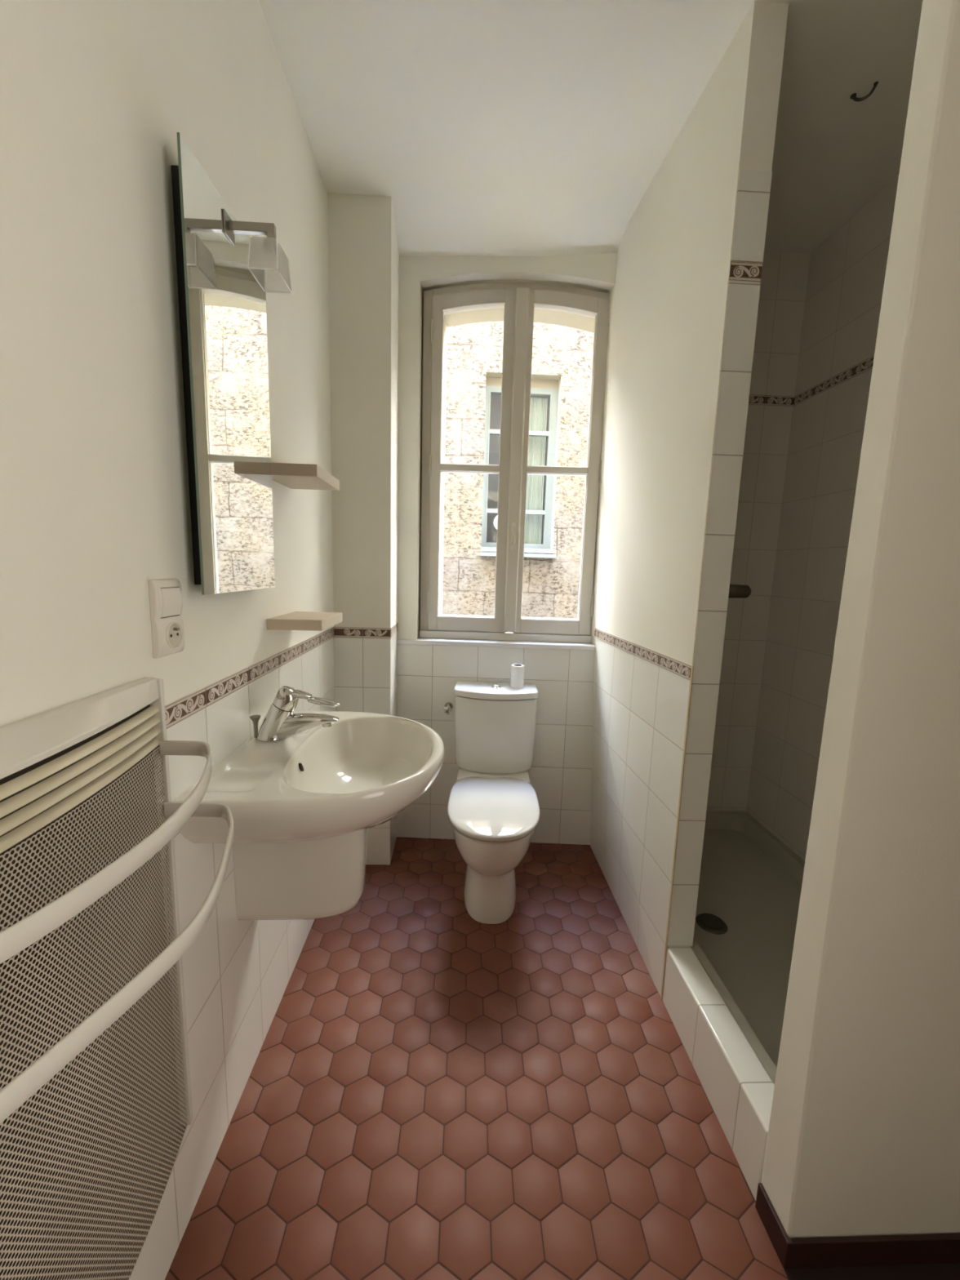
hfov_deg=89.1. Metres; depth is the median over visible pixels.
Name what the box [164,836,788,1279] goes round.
floor
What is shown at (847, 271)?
wall
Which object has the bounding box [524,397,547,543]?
curtain
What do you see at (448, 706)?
valve
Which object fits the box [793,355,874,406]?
tile
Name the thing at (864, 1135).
wall
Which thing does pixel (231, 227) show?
lamp
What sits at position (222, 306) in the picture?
wall mirror
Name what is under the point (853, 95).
ceiling hook
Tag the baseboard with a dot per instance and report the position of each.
(937, 1248)
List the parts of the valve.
knob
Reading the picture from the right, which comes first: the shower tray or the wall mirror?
the shower tray
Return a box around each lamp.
[222,208,292,293]
[493,515,497,529]
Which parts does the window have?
sash, sill, sill, handle, sash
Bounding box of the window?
[396,282,609,650]
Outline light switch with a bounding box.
[147,578,185,658]
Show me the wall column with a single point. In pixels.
(363, 255)
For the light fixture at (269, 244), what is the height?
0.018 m
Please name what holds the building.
on the ground
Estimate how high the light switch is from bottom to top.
0.128 m
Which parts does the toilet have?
seat, lid, cistern lid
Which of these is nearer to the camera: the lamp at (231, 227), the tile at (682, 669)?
the lamp at (231, 227)
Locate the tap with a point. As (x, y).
(280, 722)
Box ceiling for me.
[258,0,922,256]
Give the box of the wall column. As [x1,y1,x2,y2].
[327,192,399,865]
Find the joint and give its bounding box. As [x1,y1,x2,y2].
[660,666,693,999]
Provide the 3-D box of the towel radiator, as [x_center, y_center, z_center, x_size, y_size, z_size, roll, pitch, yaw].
[-0.430,0.521,0.573,0.216,0.848,0.563,1,8,-2]
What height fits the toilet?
0.784 m
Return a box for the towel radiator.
[0,677,234,1279]
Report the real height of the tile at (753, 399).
0.041 m
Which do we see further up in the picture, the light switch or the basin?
the light switch
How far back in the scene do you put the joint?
1.40 m
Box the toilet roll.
[510,663,524,688]
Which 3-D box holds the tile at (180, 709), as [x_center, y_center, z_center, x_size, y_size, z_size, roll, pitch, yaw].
[-0.558,0.056,1.351,0.003,0.041,1.197,1,8,-2]
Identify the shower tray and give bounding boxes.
[691,811,804,1084]
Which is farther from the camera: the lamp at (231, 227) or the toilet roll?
the toilet roll
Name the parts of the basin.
bowl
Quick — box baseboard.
[755,1182,959,1269]
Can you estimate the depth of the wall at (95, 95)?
0.77 m
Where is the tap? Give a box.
[249,685,340,741]
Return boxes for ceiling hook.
[849,81,878,101]
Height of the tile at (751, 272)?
0.043 m
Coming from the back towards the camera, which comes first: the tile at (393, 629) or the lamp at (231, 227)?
the tile at (393, 629)
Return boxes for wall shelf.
[266,611,342,631]
[271,462,339,490]
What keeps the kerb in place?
on the floor
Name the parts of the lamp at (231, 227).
wall plate, arm, lamp shade, bulb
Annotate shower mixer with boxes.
[728,584,751,598]
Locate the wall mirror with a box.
[170,132,275,595]
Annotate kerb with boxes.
[662,946,774,1200]
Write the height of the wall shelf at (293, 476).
0.029 m
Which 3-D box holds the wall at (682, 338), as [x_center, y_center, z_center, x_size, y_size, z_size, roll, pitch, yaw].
[0.580,-0.239,1.773,0.137,2.636,0.969,1,8,-2]
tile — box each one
[164,626,334,728]
[333,626,390,638]
[390,622,397,638]
[594,627,691,679]
[728,261,762,282]
[748,394,794,406]
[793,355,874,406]
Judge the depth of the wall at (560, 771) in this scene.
2.17 m
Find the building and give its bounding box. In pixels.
[442,320,594,618]
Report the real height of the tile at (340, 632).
0.041 m
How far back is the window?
2.11 m
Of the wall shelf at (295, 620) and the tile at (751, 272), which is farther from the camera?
the wall shelf at (295, 620)
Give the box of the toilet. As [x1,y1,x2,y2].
[447,680,539,924]
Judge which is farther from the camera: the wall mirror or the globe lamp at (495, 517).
the globe lamp at (495, 517)
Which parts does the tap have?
pop rod, lever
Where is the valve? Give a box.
[444,702,453,714]
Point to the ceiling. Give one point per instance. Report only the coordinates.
(490, 127)
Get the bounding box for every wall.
[0,0,334,1279]
[396,250,811,844]
[589,0,788,995]
[746,174,898,861]
[761,0,959,1238]
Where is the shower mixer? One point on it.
(735, 591)
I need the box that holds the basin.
[173,710,444,919]

